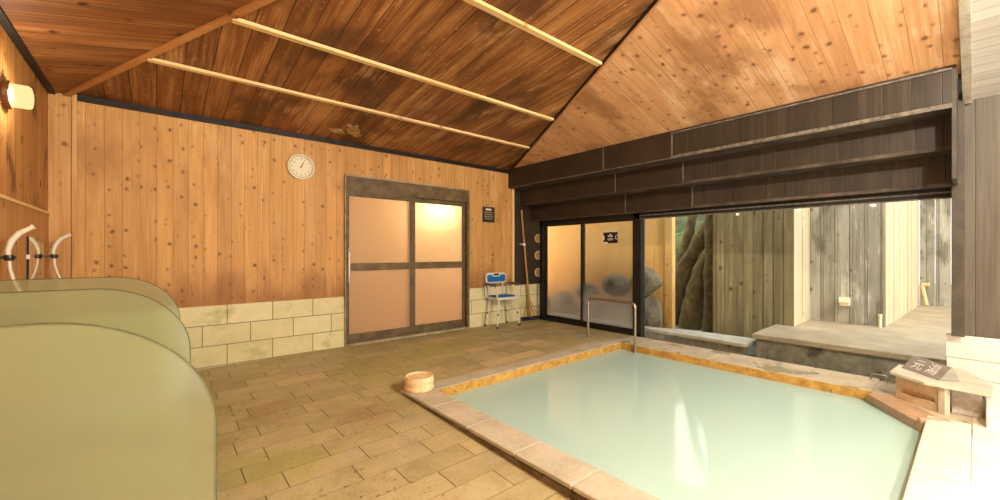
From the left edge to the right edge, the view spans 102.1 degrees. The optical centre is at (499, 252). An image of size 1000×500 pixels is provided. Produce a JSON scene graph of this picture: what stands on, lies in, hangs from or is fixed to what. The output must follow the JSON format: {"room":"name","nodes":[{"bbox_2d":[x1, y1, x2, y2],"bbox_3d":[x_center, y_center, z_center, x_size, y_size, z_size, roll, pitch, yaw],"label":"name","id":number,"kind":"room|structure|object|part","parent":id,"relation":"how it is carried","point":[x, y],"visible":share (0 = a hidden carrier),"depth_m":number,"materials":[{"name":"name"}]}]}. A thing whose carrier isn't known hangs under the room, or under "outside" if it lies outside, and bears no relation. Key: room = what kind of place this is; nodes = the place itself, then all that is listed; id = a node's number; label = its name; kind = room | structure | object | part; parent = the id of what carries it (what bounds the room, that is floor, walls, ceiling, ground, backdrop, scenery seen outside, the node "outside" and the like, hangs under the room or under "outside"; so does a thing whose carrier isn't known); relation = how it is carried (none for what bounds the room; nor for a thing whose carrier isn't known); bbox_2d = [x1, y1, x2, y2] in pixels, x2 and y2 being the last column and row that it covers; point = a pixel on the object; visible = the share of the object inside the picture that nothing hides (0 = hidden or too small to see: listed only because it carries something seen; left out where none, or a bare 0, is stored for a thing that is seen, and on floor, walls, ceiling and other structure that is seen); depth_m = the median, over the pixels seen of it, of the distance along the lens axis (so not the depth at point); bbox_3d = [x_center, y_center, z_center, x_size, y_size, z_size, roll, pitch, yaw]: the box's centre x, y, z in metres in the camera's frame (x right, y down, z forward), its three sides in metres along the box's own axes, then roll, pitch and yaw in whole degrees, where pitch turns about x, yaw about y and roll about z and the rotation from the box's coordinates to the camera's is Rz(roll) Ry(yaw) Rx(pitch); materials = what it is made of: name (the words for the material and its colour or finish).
{"room":"spa","nodes":[
{"label":"spa","id":0,"kind":"room"},
{"bbox_2d":[0,24,49,279],"bbox_3d":[-1.473,-0.175,0.585,0.132,2.850,7.400,0,0,-40],"label":"wall","id":1,"kind":"structure","parent":0,"point":[23,132],"depth_m":2.68,"materials":[{"name":"brown wood"}]},
{"bbox_2d":[0,79,33,109],"bbox_3d":[-2.898,-0.940,2.433,0.113,0.168,0.168,0,0,-40],"label":"wall lamp","id":2,"kind":"object","parent":1,"relation":"attached to","point":[12,95],"visible":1,"depth_m":2.39,"materials":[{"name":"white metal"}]},
{"bbox_3d":[-2.887,-0.940,2.442,0.085,0.138,0.138,0,0,-40],"label":"lamp shade","id":3,"kind":"part","parent":2,"relation":"part of","materials":[{"name":"white glass"}]},
{"bbox_2d":[0,225,35,279],"bbox_3d":[-2.729,0.228,2.268,0.148,0.782,0.210,0,0,-40],"label":"shower","id":4,"kind":"object","parent":1,"relation":"attached to","point":[8,257],"visible":0.59,"depth_m":2.29,"materials":[{"name":"beige plastic"}]},
{"bbox_3d":[-1.444,0.465,0.544,0.124,1.570,7.300,0,0,-40],"label":"panel","id":5,"kind":"part","parent":1,"relation":"part of","materials":[{"name":"brown wood"}]},
{"bbox_2d":[0,6,54,93],"bbox_3d":[-1.376,-1.355,0.589,0.045,0.070,7.280,0,0,-40],"label":"trim","id":6,"kind":"structure","parent":1,"relation":"attached to","point":[5,22],"depth_m":2.64,"materials":[{"name":"black wood"}]},
{"bbox_2d":[26,236,43,278],"bbox_3d":[-3.430,0.169,2.990,0.016,0.562,0.520,0,0,-40],"label":"wall mirror","id":7,"kind":"object","parent":1,"relation":"attached to","point":[34,246],"visible":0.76,"depth_m":2.95,"materials":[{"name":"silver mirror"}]},
{"bbox_3d":[-3.272,0.169,2.800,0.010,0.562,0.015,0,0,-40],"label":"rail","id":8,"kind":"part","parent":7,"relation":"part of","materials":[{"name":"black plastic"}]},
{"bbox_2d":[45,233,71,277],"bbox_3d":[-3.577,0.228,3.266,0.148,0.782,0.210,0,0,-40],"label":"shower","id":9,"kind":"object","parent":1,"relation":"attached to","point":[56,243],"visible":0.54,"depth_m":3.29,"materials":[{"name":"beige plastic"}]},
{"bbox_2d":[48,93,539,307],"bbox_3d":[-1.589,-0.415,5.276,5.990,1.990,0.142,0,0,-40],"label":"wall","id":10,"kind":"structure","parent":0,"point":[205,214],"depth_m":4.11,"materials":[{"name":"brown wood"}]},
{"bbox_2d":[62,0,275,96],"bbox_3d":[-1.124,-1.631,2.404,5.523,0.612,0.042,0,0,22],"label":"trim","id":11,"kind":"structure","parent":10,"relation":"attached to","point":[256,4],"depth_m":2.88,"materials":[{"name":"brown wood"}]},
{"bbox_2d":[77,94,508,173],"bbox_3d":[-1.728,-1.329,5.109,5.018,0.053,0.075,0,0,-40],"label":"trim","id":12,"kind":"structure","parent":10,"relation":"attached to","point":[81,98],"depth_m":4.33,"materials":[{"name":"black wood"}]},
{"bbox_2d":[287,154,314,179],"bbox_3d":[-2.269,-0.975,4.606,0.294,0.294,0.042,0,0,-40],"label":"wall clock","id":13,"kind":"object","parent":10,"relation":"attached to","point":[299,166],"visible":1,"depth_m":4.60,"materials":[{"name":"beige plastic"}]},
{"bbox_2d":[178,284,539,369],"bbox_3d":[-1.592,0.874,5.279,5.990,0.672,0.132,0,0,-40],"label":"wainscoting","id":14,"kind":"structure","parent":10,"relation":"attached to","point":[219,335],"depth_m":4.46,"materials":[{"name":"beige tile"}]},
{"bbox_2d":[344,174,470,346],"bbox_3d":[-1.204,0.121,5.563,1.885,2.157,0.142,0,0,-40],"label":"door","id":15,"kind":"structure","parent":10,"relation":"in","point":[407,244],"depth_m":5.42,"materials":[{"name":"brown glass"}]},
{"bbox_3d":[-1.849,0.160,4.945,0.020,0.420,0.035,0,0,-40],"label":"handle","id":16,"kind":"part","parent":15,"relation":"part of","materials":[{"name":"beige plastic"}]},
{"bbox_3d":[-1.529,-0.282,5.254,0.876,0.855,0.008,0,0,-40],"label":"pane","id":17,"kind":"part","parent":15,"relation":"part of","materials":[{"name":"beige glass"}]},
{"bbox_3d":[-1.529,0.623,5.254,0.876,0.815,0.008,0,0,-40],"label":"pane","id":18,"kind":"part","parent":15,"relation":"part of","materials":[{"name":"beige glass"}]},
{"bbox_3d":[-0.901,-0.282,5.845,0.885,0.855,0.008,0,0,-40],"label":"pane","id":19,"kind":"part","parent":15,"relation":"part of","materials":[{"name":"beige glass"}]},
{"bbox_3d":[-0.901,0.623,5.845,0.885,0.815,0.008,0,0,-40],"label":"pane","id":20,"kind":"part","parent":15,"relation":"part of","materials":[{"name":"beige glass"}]},
{"bbox_2d":[482,207,494,222],"bbox_3d":[-0.180,-0.599,6.398,0.240,0.242,0.016,0,0,-40],"label":"plaque","id":21,"kind":"object","parent":10,"relation":"attached to","point":[488,213],"visible":1,"depth_m":6.39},
{"bbox_3d":[0.439,-0.385,7.009,0.655,1.930,0.126,0,0,-40],"label":"dark panel","id":22,"kind":"part","parent":10,"relation":"part of","materials":[{"name":"black wood"}]},
{"bbox_2d":[535,234,539,242],"bbox_3d":[0.671,-0.248,7.110,0.156,0.156,0.020,0,0,-40],"label":"wooden disc","id":23,"kind":"object","parent":10,"relation":"attached to","point":[537,236],"visible":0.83,"depth_m":7.09,"materials":[{"name":"brown wood"}]},
{"bbox_2d":[535,251,539,259],"bbox_3d":[0.671,0.050,7.110,0.156,0.156,0.020,0,0,-40],"label":"wooden disc","id":24,"kind":"object","parent":10,"relation":"attached to","point":[537,253],"visible":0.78,"depth_m":7.09,"materials":[{"name":"brown wood"}]},
{"bbox_2d":[535,268,539,276],"bbox_3d":[0.671,0.350,7.110,0.156,0.156,0.020,0,0,-40],"label":"wooden disc","id":25,"kind":"object","parent":10,"relation":"attached to","point":[537,271],"visible":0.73,"depth_m":7.09,"materials":[{"name":"brown wood"}]},
{"bbox_2d":[509,0,661,170],"bbox_3d":[0.813,-1.637,4.044,0.040,0.600,5.458,0,0,-14],"label":"trim","id":26,"kind":"structure","parent":10,"relation":"attached to","point":[655,3],"depth_m":3.54,"materials":[{"name":"brown wood"}]},
{"bbox_2d":[540,213,644,337],"bbox_3d":[1.342,0.320,6.274,0.130,1.720,1.895,0,0,-40],"label":"sliding door","id":27,"kind":"structure","parent":10,"relation":"in","point":[576,266],"depth_m":6.15,"materials":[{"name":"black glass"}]},
{"bbox_3d":[1.056,0.327,6.634,0.030,1.577,0.835,0,0,-40],"label":"sash","id":28,"kind":"part","parent":27,"relation":"part of","materials":[{"name":"glass"}]},
{"bbox_3d":[1.056,0.315,6.634,0.006,1.530,0.795,0,0,-40],"label":"pane","id":29,"kind":"part","parent":27,"relation":"part of","materials":[{"name":"clear glass"}]},
{"bbox_3d":[1.574,0.327,5.963,0.030,1.577,0.940,0,0,-40],"label":"sash","id":30,"kind":"part","parent":27,"relation":"part of","materials":[{"name":"clear glass"}]},
{"bbox_3d":[1.574,0.315,5.963,0.006,1.530,0.900,0,0,-40],"label":"pane","id":31,"kind":"part","parent":27,"relation":"part of","materials":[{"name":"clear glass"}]},
{"bbox_2d":[603,231,617,243],"bbox_3d":[1.611,-0.223,5.904,0.011,0.179,0.243,0,0,-40],"label":"notice","id":32,"kind":"object","parent":27,"relation":"attached to","point":[608,237],"visible":1,"depth_m":5.90,"materials":[{"name":"black plastic"}]},
{"bbox_2d":[508,65,951,189],"bbox_3d":[1.818,-1.222,4.893,0.292,0.327,4.880,0,0,-40],"label":"beam","id":33,"kind":"structure","parent":10,"relation":"attached to","point":[926,95],"depth_m":3.83,"materials":[{"name":"black wood"}]},
{"bbox_3d":[2.633,-1.228,3.759,0.029,0.313,2.097,0,0,-40],"label":"plank panel","id":34,"kind":"part","parent":33,"relation":"part of","materials":[{"name":"brown wood"}]},
{"bbox_2d":[0,0,960,169],"bbox_3d":[0.556,-1.649,2.257,5.390,0.698,7.520,0,0,-40],"label":"ceiling","id":35,"kind":"structure","parent":0,"point":[457,43],"depth_m":3.24,"materials":[{"name":"brown wood"}]},
{"bbox_2d":[148,58,529,148],"bbox_3d":[-1.125,-1.452,4.319,3.982,0.025,0.052,0,0,-40],"label":"trim","id":36,"kind":"structure","parent":35,"relation":"attached to","point":[153,60],"depth_m":3.77,"materials":[{"name":"brown wood"}]},
{"bbox_2d":[232,18,553,120],"bbox_3d":[-0.585,-1.550,3.702,3.138,0.025,0.052,0,0,-40],"label":"trim","id":37,"kind":"structure","parent":35,"relation":"attached to","point":[239,21],"depth_m":3.29,"materials":[{"name":"brown wood"}]},
{"bbox_2d":[463,0,601,65],"bbox_3d":[0.096,-1.675,2.923,2.074,0.025,0.052,0,0,-40],"label":"trim","id":38,"kind":"structure","parent":35,"relation":"attached to","point":[480,4],"depth_m":3.02,"materials":[{"name":"brown wood"}]},
{"bbox_2d":[197,319,999,499],"bbox_3d":[0.918,1.238,2.518,6.140,0.175,7.450,0,0,-40],"label":"floor","id":39,"kind":"structure","parent":0,"point":[335,423],"depth_m":2.74,"materials":[{"name":"tile"}]},
{"bbox_2d":[0,277,179,318],"bbox_3d":[-2.295,0.672,2.256,0.803,1.066,0.034,0,0,-40],"label":"partition","id":40,"kind":"object","parent":39,"relation":"on","point":[138,286],"depth_m":2.27,"materials":[{"name":"green glass"}]},
{"bbox_2d":[0,288,190,363],"bbox_3d":[-1.648,0.682,1.494,0.803,1.086,0.034,0,0,-40],"label":"partition","id":41,"kind":"object","parent":39,"relation":"on","point":[140,314],"depth_m":1.57,"materials":[{"name":"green plastic"}]},
{"bbox_2d":[0,322,216,499],"bbox_3d":[-1.000,0.693,0.731,0.803,1.106,0.034,0,0,-40],"label":"partition","id":42,"kind":"object","parent":39,"relation":"on","point":[88,411],"depth_m":0.85,"materials":[{"name":"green plastic"}]},
{"bbox_2d":[484,272,520,328],"bbox_3d":[0.033,0.735,6.340,0.510,0.830,0.352,0,0,-40],"label":"chair","id":43,"kind":"object","parent":39,"relation":"on","point":[497,277],"visible":1,"depth_m":6.35,"materials":[{"name":"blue plastic"}]},
{"bbox_3d":[-0.192,0.920,6.301,0.087,0.423,0.024,0,0,-8],"label":"leg","id":44,"kind":"part","parent":43,"relation":"part of","materials":[{"name":"silver metal"}]},
{"bbox_3d":[-0.133,0.598,6.188,0.043,0.228,0.308,0,0,-40],"label":"arm frame","id":45,"kind":"part","parent":43,"relation":"part of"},
{"bbox_3d":[-0.070,0.405,6.461,0.420,0.170,0.028,0,0,-40],"label":"backrest","id":46,"kind":"part","parent":43,"relation":"part of","materials":[{"name":"blue plastic"}]},
{"bbox_3d":[-0.028,0.920,6.108,0.024,0.423,0.087,0,0,17],"label":"leg","id":47,"kind":"part","parent":43,"relation":"part of","materials":[{"name":"silver metal"}]},
{"bbox_3d":[0.040,0.703,6.332,0.440,0.035,0.330,0,0,-40],"label":"seat","id":48,"kind":"part","parent":43,"relation":"part of","materials":[{"name":"blue plastic"}]},
{"bbox_3d":[0.107,0.920,6.556,0.024,0.423,0.087,0,0,17],"label":"leg","id":49,"kind":"part","parent":43,"relation":"part of","materials":[{"name":"silver metal"}]},
{"bbox_3d":[0.210,0.598,6.480,0.043,0.228,0.308,0,0,-40],"label":"arm frame","id":50,"kind":"part","parent":43,"relation":"part of","materials":[{"name":"silver metal"}]},
{"bbox_3d":[0.272,0.920,6.363,0.087,0.423,0.024,0,0,-8],"label":"leg","id":51,"kind":"part","parent":43,"relation":"part of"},
{"bbox_2d":[433,340,619,389],"bbox_3d":[0.443,1.175,4.359,2.733,0.050,0.190,0,0,-40],"label":"pool coping","id":52,"kind":"object","parent":39,"relation":"on","point":[452,381],"visible":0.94,"depth_m":4.11,"materials":[{"name":"stone"}]},
{"bbox_2d":[520,210,539,320],"bbox_3d":[0.518,0.216,6.902,0.400,1.865,0.110,0,0,-32],"label":"brush","id":53,"kind":"object","parent":39,"relation":"on","point":[529,317],"visible":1,"depth_m":6.83,"materials":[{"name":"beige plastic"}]},
{"bbox_3d":[0.436,0.148,6.840,0.189,1.728,0.038,0,0,-17],"label":"handle","id":54,"kind":"part","parent":53,"relation":"part of","materials":[{"name":"brown wood"}]},
{"bbox_2d":[401,388,659,499],"bbox_3d":[0.556,1.230,1.933,0.230,0.160,4.027,0,0,-40],"label":"pool coping","id":55,"kind":"object","parent":39,"relation":"on","point":[574,478],"visible":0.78,"depth_m":2.32,"materials":[{"name":"stone"}]},
{"bbox_2d":[404,371,433,392],"bbox_3d":[-0.683,1.093,3.415,0.248,0.113,0.248,0,0,-40],"label":"bucket","id":56,"kind":"object","parent":55,"relation":"on","point":[418,381],"visible":1,"depth_m":3.33,"materials":[{"name":"beige wood"}]},
{"bbox_2d":[586,297,636,352],"bbox_3d":[1.426,1.175,5.228,0.725,1.150,0.064,0,0,44],"label":"handrail","id":57,"kind":"object","parent":39,"relation":"on","point":[589,298],"visible":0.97,"depth_m":5.07,"materials":[{"name":"metal"}]},
{"bbox_3d":[1.189,0.907,5.458,0.032,0.485,0.033,0,0,-40],"label":"post","id":58,"kind":"part","parent":57,"relation":"part of","materials":[{"name":"metal"}]},
{"bbox_3d":[1.664,1.215,4.976,0.032,1.070,0.033,0,0,-40],"label":"post","id":59,"kind":"part","parent":57,"relation":"part of","materials":[{"name":"metal"}]},
{"bbox_2d":[611,335,879,390],"bbox_3d":[2.445,1.175,4.498,0.490,0.050,2.563,0,0,-40],"label":"pool coping","id":60,"kind":"object","parent":39,"relation":"on","point":[811,373],"visible":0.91,"depth_m":4.15,"materials":[{"name":"stone"}]},
{"bbox_2d":[870,373,887,382],"bbox_3d":[3.395,1.120,3.619,0.012,0.064,0.122,0,0,-40],"label":"bar","id":61,"kind":"object","parent":60,"relation":"on","point":[872,373],"visible":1,"depth_m":3.62,"materials":[{"name":"metal"}]},
{"bbox_2d":[902,415,970,499],"bbox_3d":[1.312,1.348,1.271,4.638,0.404,0.203,0,0,-40],"label":"pool coping","id":62,"kind":"object","parent":39,"relation":"on","point":[941,466],"visible":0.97,"depth_m":2.19,"materials":[{"name":"stone"}]},
{"bbox_2d":[952,390,981,417],"bbox_3d":[3.409,1.079,2.950,0.225,0.167,0.142,0,0,-40],"label":"granite block","id":63,"kind":"object","parent":39,"relation":"on","point":[963,403],"visible":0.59,"depth_m":2.87,"materials":[{"name":"brown stone"}]},
{"bbox_2d":[946,331,999,398],"bbox_3d":[4.527,0.932,2.506,0.175,0.515,2.359,0,0,-40],"label":"plinth","id":64,"kind":"object","parent":39,"relation":"on","point":[979,356],"visible":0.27,"depth_m":3.22,"materials":[{"name":"beige stone"}]},
{"bbox_2d":[984,383,999,430],"bbox_3d":[3.910,1.103,2.472,0.800,0.155,1.205,0,0,-40],"label":"step","id":65,"kind":"structure","parent":39,"relation":"on","point":[992,405],"depth_m":2.67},
{"bbox_2d":[951,76,999,338],"bbox_3d":[4.529,-0.385,2.422,0.240,2.130,2.427,0,0,-40],"label":"wall","id":66,"kind":"structure","parent":0,"point":[975,201],"depth_m":3.22,"materials":[{"name":"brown wood"}]},
{"bbox_2d":[520,116,951,205],"bbox_3d":[2.014,-0.940,5.060,0.258,0.284,4.880,0,0,-40],"label":"beam","id":67,"kind":"structure","parent":66,"relation":"attached to","point":[930,137],"depth_m":4.04,"materials":[{"name":"black wood"}]},
{"bbox_3d":[2.838,-0.947,3.934,0.029,0.270,2.097,0,0,-40],"label":"plank panel","id":68,"kind":"part","parent":67,"relation":"part of","materials":[{"name":"brown wood"}]},
{"bbox_2d":[530,154,950,221],"bbox_3d":[2.208,-0.679,5.225,0.288,0.286,4.880,0,0,-40],"label":"beam","id":69,"kind":"structure","parent":66,"relation":"attached to","point":[934,172],"depth_m":4.22,"materials":[{"name":"black wood"}]},
{"bbox_3d":[3.021,-0.686,4.090,0.029,0.272,2.097,0,0,-40],"label":"plank panel","id":70,"kind":"part","parent":69,"relation":"part of","materials":[{"name":"brown wood"}]},
{"bbox_2d":[639,187,950,379],"bbox_3d":[2.876,0.305,4.434,0.095,1.690,2.915,0,0,-40],"label":"window","id":71,"kind":"structure","parent":66,"relation":"in","point":[940,193],"depth_m":4.27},
{"bbox_3d":[2.877,0.338,4.426,0.008,1.615,2.900,0,0,-40],"label":"pane","id":72,"kind":"part","parent":71,"relation":"part of","materials":[{"name":"clear glass"}]},
{"bbox_2d":[952,64,957,185],"bbox_3d":[3.499,-0.965,3.105,0.505,0.850,0.022,0,0,-40],"label":"trim","id":73,"kind":"structure","parent":66,"relation":"attached to","point":[954,67],"depth_m":2.95,"materials":[{"name":"brown wood"}]},
{"bbox_3d":[3.721,-0.367,3.281,0.120,2.085,0.072,0,0,-40],"label":"corner post","id":74,"kind":"part","parent":66,"relation":"part of","materials":[{"name":"brown wood"}]},
{"bbox_2d":[958,0,971,103],"bbox_3d":[2.629,-1.587,2.288,2.950,0.782,0.052,0,0,-40],"label":"trim","id":75,"kind":"structure","parent":66,"relation":"attached to","point":[964,6],"depth_m":2.73,"materials":[{"name":"beige wood"}]},
{"bbox_2d":[971,0,999,98],"bbox_3d":[3.548,-1.579,1.469,3.290,0.840,2.445,0,0,-40],"label":"wall","id":76,"kind":"structure","parent":0,"point":[985,13],"depth_m":2.76,"materials":[{"name":"beige wood"}]},
{"bbox_3d":[1.401,1.562,3.231,2.940,0.675,2.869,0,0,-40],"label":"basin","id":77,"kind":"object","parent":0,"visible":0},
{"bbox_2d":[438,343,872,399],"bbox_3d":[1.242,1.528,3.476,2.806,0.743,2.570,0,0,-40],"label":"pool lip","id":78,"kind":"structure","parent":77,"relation":"in","point":[817,385],"depth_m":4.01,"materials":[{"name":"orange wood"}]},
{"bbox_2d":[450,349,921,499],"bbox_3d":[1.385,1.235,3.250,2.760,0.001,2.739,0,0,-40],"label":"pool water","id":79,"kind":"object","parent":77,"relation":"in","point":[667,429],"visible":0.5,"depth_m":2.82,"materials":[{"name":"liquid"}]},
{"bbox_2d":[872,381,972,485],"bbox_3d":[3.294,1.357,3.181,0.900,0.385,0.558,0,0,-40],"label":"stone ledge","id":80,"kind":"object","parent":77,"relation":"in","point":[882,386],"visible":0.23,"depth_m":2.92,"materials":[{"name":"stone"}]},
{"bbox_2d":[866,364,993,432],"bbox_3d":[3.328,1.094,3.051,0.731,0.292,0.758,0,0,14],"label":"spout","id":81,"kind":"object","parent":80,"relation":"on","point":[912,387],"visible":0.91,"depth_m":3.00,"materials":[{"name":"beige wood"}]},
{"bbox_3d":[3.193,1.067,3.069,0.030,0.195,0.327,0,0,-6],"label":"panel","id":82,"kind":"part","parent":81,"relation":"part of","materials":[{"name":"brown wood"}]},
{"bbox_2d":[902,356,959,380],"bbox_3d":[3.338,0.897,3.142,0.134,0.100,0.341,0,0,9],"label":"sign","id":83,"kind":"object","parent":81,"relation":"on","point":[931,369],"visible":1,"depth_m":3.09,"materials":[{"name":"brown wood"}]},
{"bbox_3d":[3.203,1.067,2.914,0.042,0.195,0.042,0,0,-6],"label":"corner post","id":84,"kind":"part","parent":81,"relation":"part of","materials":[{"name":"beige wood"}]},
{"label":"outside","id":85,"kind":"structure","parent":0,"visible":0},
{"bbox_2d":[675,283,919,356],"bbox_3d":[11.420,1.360,9.046,18.880,0.180,19.000,0,0,-40],"label":"ground","id":86,"kind":"structure","parent":85,"point":[751,349],"depth_m":5.34,"materials":[{"name":"grey stone"}]},
{"bbox_2d":[645,295,662,327],"bbox_3d":[2.229,0.962,6.126,0.369,0.642,0.466,0,0,-40],"label":"rock","id":87,"kind":"object","parent":86,"relation":"on","point":[653,309],"visible":0.5,"depth_m":5.95,"materials":[{"name":"grey stone"}]},
{"bbox_2d":[645,267,662,293],"bbox_3d":[2.228,0.429,6.148,0.357,0.420,0.493,0,0,-40],"label":"rock","id":88,"kind":"object","parent":87,"relation":"on","point":[653,281],"visible":0.57,"depth_m":5.98,"materials":[{"name":"grey stone"}]},
{"bbox_2d":[645,217,674,328],"bbox_3d":[1.100,0.030,7.842,0.111,2.480,4.668,0,0,-40],"label":"fence","id":89,"kind":"object","parent":86,"relation":"on","point":[659,232],"visible":0.02,"depth_m":6.18,"materials":[{"name":"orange wood"}]},
{"bbox_3d":[2.568,0.030,6.105,0.100,2.480,0.120,0,0,-40],"label":"post","id":90,"kind":"part","parent":89,"relation":"part of","materials":[{"name":"beige wood"}]},
{"bbox_2d":[676,216,696,266],"bbox_3d":[3.466,-0.074,7.503,0.237,2.781,0.701,0,0,-40],"label":"trunk","id":91,"kind":"object","parent":86,"relation":"on","point":[689,230],"visible":0.27,"depth_m":7.44,"materials":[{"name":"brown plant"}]},
{"bbox_2d":[675,220,704,324],"bbox_3d":[3.384,0.026,6.874,0.338,2.648,1.350,0,0,-44],"label":"trunk","id":92,"kind":"object","parent":86,"relation":"on","point":[683,271],"visible":0.3,"depth_m":6.91,"materials":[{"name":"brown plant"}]},
{"bbox_2d":[678,249,704,329],"bbox_3d":[3.326,0.504,6.690,0.374,1.603,0.715,0,0,-40],"label":"trunk","id":93,"kind":"object","parent":86,"relation":"on","point":[692,309],"visible":0.57,"depth_m":6.63,"materials":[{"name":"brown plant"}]},
{"bbox_2d":[645,326,755,355],"bbox_3d":[1.929,1.173,6.192,0.439,0.203,3.460,0,0,-40],"label":"stone ledge","id":94,"kind":"object","parent":86,"relation":"on","point":[719,342],"visible":0.41,"depth_m":5.22,"materials":[{"name":"grey stone"}]},
{"bbox_2d":[702,215,712,332],"bbox_3d":[3.330,-0.374,6.374,0.249,3.362,0.237,0,0,-40],"label":"trunk","id":95,"kind":"object","parent":86,"relation":"on","point":[708,224],"visible":0.35,"depth_m":6.30,"materials":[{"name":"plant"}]},
{"bbox_2d":[675,215,774,324],"bbox_3d":[4.691,-0.903,11.005,7.000,4.407,7.200,0,0,-40],"label":"hillside","id":96,"kind":"structure","parent":86,"relation":"on","point":[680,222],"depth_m":10.44,"materials":[{"name":"green plant"}]},
{"bbox_2d":[713,208,809,343],"bbox_3d":[3.792,-0.395,5.878,0.803,3.329,1.008,0,0,-40],"label":"fence","id":97,"kind":"object","parent":86,"relation":"on","point":[761,259],"visible":0.5,"depth_m":5.58,"materials":[{"name":"brown wood"}]},
{"bbox_2d":[752,287,950,382],"bbox_3d":[10.288,1.120,5.946,12.620,0.320,7.740,0,0,-40],"label":"deck","id":98,"kind":"object","parent":86,"relation":"on","point":[921,332],"visible":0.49,"depth_m":4.50,"materials":[{"name":"beige wood"}]},
{"bbox_2d":[810,200,918,326],"bbox_3d":[6.039,-0.551,6.555,3.485,3.018,0.784,0,0,-39],"label":"fence","id":99,"kind":"object","parent":98,"relation":"on","point":[868,254],"visible":0.68,"depth_m":5.53,"materials":[{"name":"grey wood"}]},
{"bbox_2d":[838,297,849,305],"bbox_3d":[4.649,0.660,5.449,0.101,0.120,0.115,0,0,-40],"label":"outlet box","id":100,"kind":"object","parent":99,"relation":"attached to","point":[843,301],"visible":1,"depth_m":5.42,"materials":[{"name":"beige plastic"}]},
{"bbox_2d":[878,314,881,327],"bbox_3d":[4.861,0.875,5.167,0.042,0.170,0.044,0,0,-40],"label":"standpipe","id":101,"kind":"object","parent":98,"relation":"on","point":[879,315],"visible":1,"depth_m":5.15,"materials":[{"name":"beige plastic"}]},
{"bbox_2d":[920,283,929,305],"bbox_3d":[7.574,0.744,7.202,0.194,0.401,0.118,0,0,-40],"label":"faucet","id":102,"kind":"object","parent":98,"relation":"on","point":[923,285],"visible":1,"depth_m":7.20,"materials":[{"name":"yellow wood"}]},
{"bbox_2d":[920,198,950,306],"bbox_3d":[8.657,-0.551,6.213,0.051,3.018,3.055,0,0,-40],"label":"fence","id":103,"kind":"object","parent":98,"relation":"on","point":[935,214],"visible":0.26,"depth_m":7.21,"materials":[{"name":"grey wood"}]}
]}

